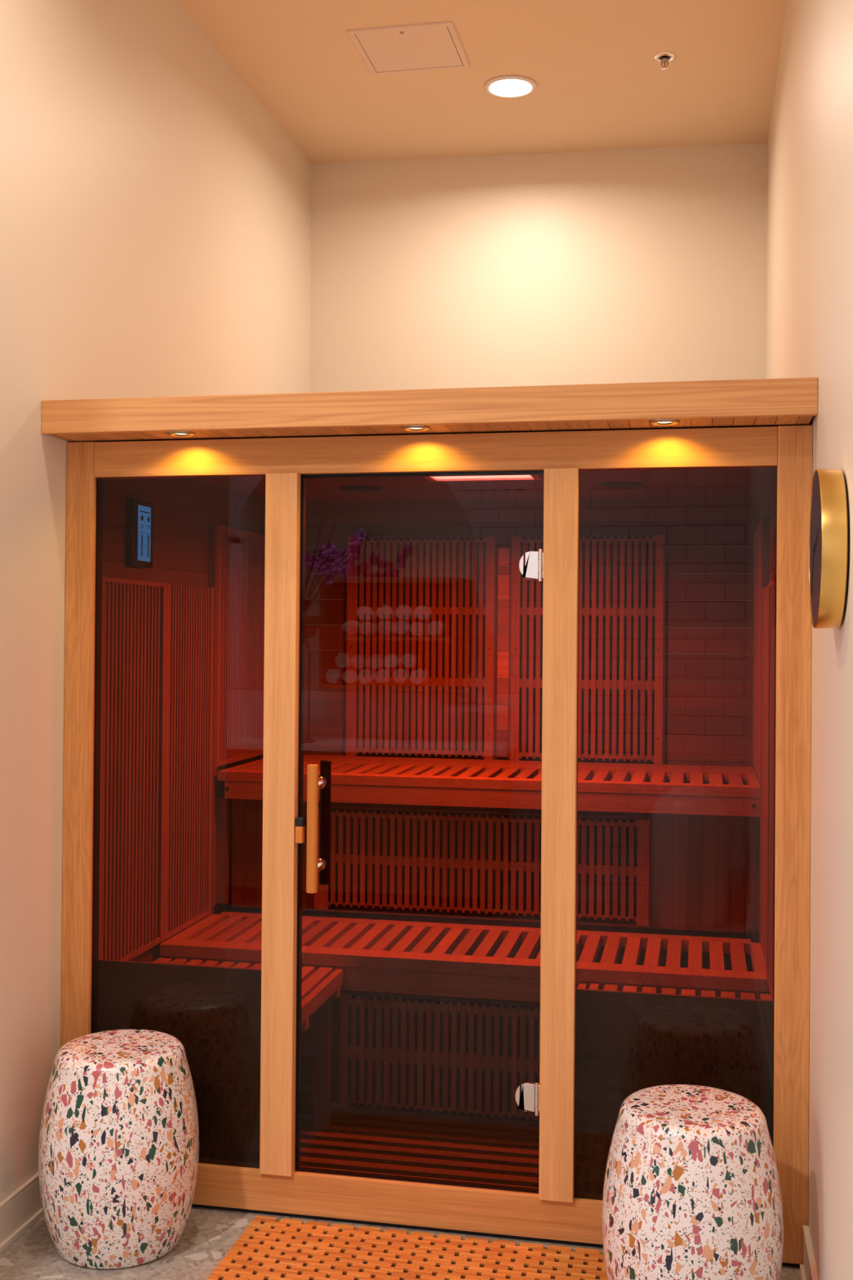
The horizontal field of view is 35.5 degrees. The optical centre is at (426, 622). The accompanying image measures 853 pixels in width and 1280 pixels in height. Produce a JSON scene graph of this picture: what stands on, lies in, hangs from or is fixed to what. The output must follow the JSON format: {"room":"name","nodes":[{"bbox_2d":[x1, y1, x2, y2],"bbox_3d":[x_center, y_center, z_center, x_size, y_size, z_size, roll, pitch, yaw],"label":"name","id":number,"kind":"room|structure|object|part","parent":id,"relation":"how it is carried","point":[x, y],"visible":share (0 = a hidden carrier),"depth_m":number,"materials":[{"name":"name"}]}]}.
{"room":"spa sauna room","nodes":[
{"label":"spa sauna room","id":0,"kind":"room"},
{"bbox_2d":[0,0,311,1202],"bbox_3d":[-0.866,-0.225,3.936,0.140,3.342,3.460,0,0,12],"label":"wall","id":1,"kind":"structure","parent":0,"point":[155,215],"depth_m":3.42,"materials":[{"name":"paint"}]},
{"bbox_2d":[0,1171,44,1253],"bbox_3d":[-1.032,1.383,2.779,0.019,0.104,1.157,0,0,12],"label":"baseboard","id":2,"kind":"structure","parent":1,"relation":"attached to","point":[20,1210],"depth_m":3.13,"materials":[{"name":"paint"}]},
{"bbox_2d":[0,1206,801,1279],"bbox_3d":[-1.008,1.483,2.448,3.800,0.100,6.500,0,0,12],"label":"floor","id":3,"kind":"structure","parent":0,"point":[208,1234],"depth_m":3.04,"materials":[{"name":"stone"}]},
{"bbox_2d":[38,1029,199,1269],"bbox_3d":[-0.714,1.209,3.100,0.365,0.459,0.365,0,0,19],"label":"stool","id":4,"kind":"object","parent":3,"relation":"on","point":[118,1143],"visible":1,"depth_m":2.96,"materials":[{"name":"stone"}]},
{"bbox_2d":[206,1215,608,1279],"bbox_3d":[-0.058,1.438,2.820,0.858,0.010,0.649,0,0,12],"label":"bamboo mat","id":5,"kind":"object","parent":3,"relation":"on","point":[268,1248],"visible":1,"depth_m":3.02,"materials":[{"name":"bamboo wood"}]},
{"bbox_2d":[40,377,817,1267],"bbox_3d":[0.119,0.463,3.886,1.817,1.980,1.718,0,0,12],"label":"sauna","id":6,"kind":"object","parent":3,"relation":"on","point":[436,775],"visible":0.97,"depth_m":3.17,"materials":[{"name":"brown wood"}]},
{"bbox_3d":[-0.875,0.486,3.375,0.075,1.885,0.052,0,0,12],"label":"corner post","id":7,"kind":"part","parent":6,"relation":"part of","materials":[{"name":"brown wood"}]},
{"bbox_3d":[-0.615,0.484,3.313,0.460,1.700,0.006,0,0,12],"label":"glass panel","id":8,"kind":"part","parent":6,"relation":"part of","materials":[{"name":"clear glass"}]},
{"bbox_2d":[166,431,195,436],"bbox_3d":[-0.593,-0.456,3.215,0.068,0.006,0.068,0,0,7],"label":"soffit light","id":9,"kind":"object","parent":6,"relation":"on","point":[170,433],"depth_m":3.20,"materials":[{"name":"silver metal"}]},
{"bbox_3d":[-0.272,0.491,3.179,0.027,0.305,0.027,0,0,12],"label":"door handle","id":10,"kind":"part","parent":6,"relation":"part of","materials":[{"name":"brown wood"}]},
{"bbox_3d":[-0.029,1.386,3.193,1.665,0.096,0.052,0,0,12],"label":"rail","id":11,"kind":"part","parent":6,"relation":"part of","materials":[{"name":"brown wood"}]},
{"bbox_2d":[400,425,430,431],"bbox_3d":[-0.025,-0.453,3.098,0.068,0.006,0.068,0,0,7],"label":"soffit light","id":12,"kind":"object","parent":6,"relation":"on","point":[403,428],"depth_m":3.09,"materials":[{"name":"silver metal"}]},
{"bbox_3d":[-0.020,0.488,3.191,0.595,1.692,0.006,0,0,12],"label":"glass door","id":13,"kind":"part","parent":6,"relation":"part of","materials":[{"name":"clear glass"}]},
{"bbox_3d":[-0.016,-0.406,3.207,1.665,0.088,0.052,0,0,12],"label":"header rail","id":14,"kind":"part","parent":6,"relation":"part of","materials":[{"name":"brown wood"}]},
{"bbox_3d":[0.235,1.111,3.123,0.038,0.067,0.012,0,0,12],"label":"hinge plate","id":15,"kind":"part","parent":6,"relation":"part of","materials":[{"name":"silver metal"}]},
{"bbox_3d":[0.245,-0.135,3.133,0.038,0.067,0.012,0,0,12],"label":"hinge plate","id":16,"kind":"part","parent":6,"relation":"part of","materials":[{"name":"silver metal"}]},
{"bbox_2d":[648,418,679,425],"bbox_3d":[0.533,-0.449,2.984,0.068,0.006,0.068,0,0,16],"label":"soffit light","id":17,"kind":"object","parent":6,"relation":"on","point":[652,421],"depth_m":2.97,"materials":[{"name":"silver metal"}]},
{"bbox_3d":[0.569,0.491,3.070,0.454,1.700,0.006,0,0,12],"label":"glass panel","id":18,"kind":"part","parent":6,"relation":"part of","materials":[{"name":"clear glass"}]},
{"bbox_3d":[0.831,0.497,3.025,0.076,1.885,0.052,0,0,12],"label":"corner post","id":19,"kind":"part","parent":6,"relation":"part of","materials":[{"name":"brown wood"}]},
{"bbox_2d":[602,1084,783,1279],"bbox_3d":[0.544,1.216,2.732,0.365,0.459,0.365,0,0,1],"label":"stool","id":20,"kind":"object","parent":3,"relation":"on","point":[692,1190],"visible":1,"depth_m":2.60,"materials":[{"name":"stone"}]},
{"bbox_2d":[176,0,786,164],"bbox_3d":[-0.982,-1.959,2.475,3.800,0.100,6.500,0,0,12],"label":"ceiling","id":21,"kind":"structure","parent":0,"point":[601,86],"depth_m":4.57,"materials":[{"name":"paint"}]},
{"bbox_2d":[346,21,470,75],"bbox_3d":[-0.053,-1.884,4.376,0.341,0.010,0.340,0,0,12],"label":"access hatch","id":22,"kind":"object","parent":21,"relation":"attached to","point":[437,46],"visible":1,"depth_m":4.36,"materials":[{"name":"paint"}]},
{"bbox_2d":[484,75,537,97],"bbox_3d":[0.294,-1.877,4.667,0.184,0.011,0.184,0,0,12],"label":"recessed light","id":23,"kind":"object","parent":21,"relation":"in","point":[508,85],"visible":1,"depth_m":4.66,"materials":[{"name":"white plastic"}]},
{"bbox_2d":[653,52,675,71],"bbox_3d":[0.791,-1.859,4.421,0.074,0.042,0.074,0,0,12],"label":"sprinkler","id":24,"kind":"object","parent":21,"relation":"attached to","point":[663,57],"visible":1,"depth_m":4.41,"materials":[{"name":"silver metal"}]},
{"bbox_2d":[309,142,767,392],"bbox_3d":[0.428,-0.204,5.375,1.823,3.342,0.170,0,0,10],"label":"wall","id":25,"kind":"structure","parent":0,"point":[634,265],"depth_m":5.31,"materials":[{"name":"paint"}]},
{"bbox_2d":[766,0,852,1279],"bbox_3d":[0.766,-0.227,2.126,0.150,3.342,6.450,0,0,12],"label":"wall","id":26,"kind":"structure","parent":0,"point":[810,256],"depth_m":2.65,"materials":[{"name":"paint"}]},
{"bbox_2d":[800,1225,818,1279],"bbox_3d":[0.444,1.381,1.025,0.019,0.104,3.994,0,0,12],"label":"baseboard","id":27,"kind":"structure","parent":26,"relation":"attached to","point":[808,1270],"depth_m":2.89,"materials":[{"name":"paint"}]},
{"bbox_2d":[808,468,849,628],"bbox_3d":[0.716,-0.133,2.380,0.048,0.285,0.285,0,0,12],"label":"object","id":28,"kind":"object","parent":26,"relation":"attached to","point":[828,522],"visible":1,"depth_m":2.27,"materials":[{"name":"gold metal"}]},
{"bbox_3d":[0.738,-0.132,2.375,0.002,0.272,0.272,0,0,12],"label":"plate","id":29,"kind":"part","parent":28,"relation":"part of","materials":[{"name":"metal"}]}
]}

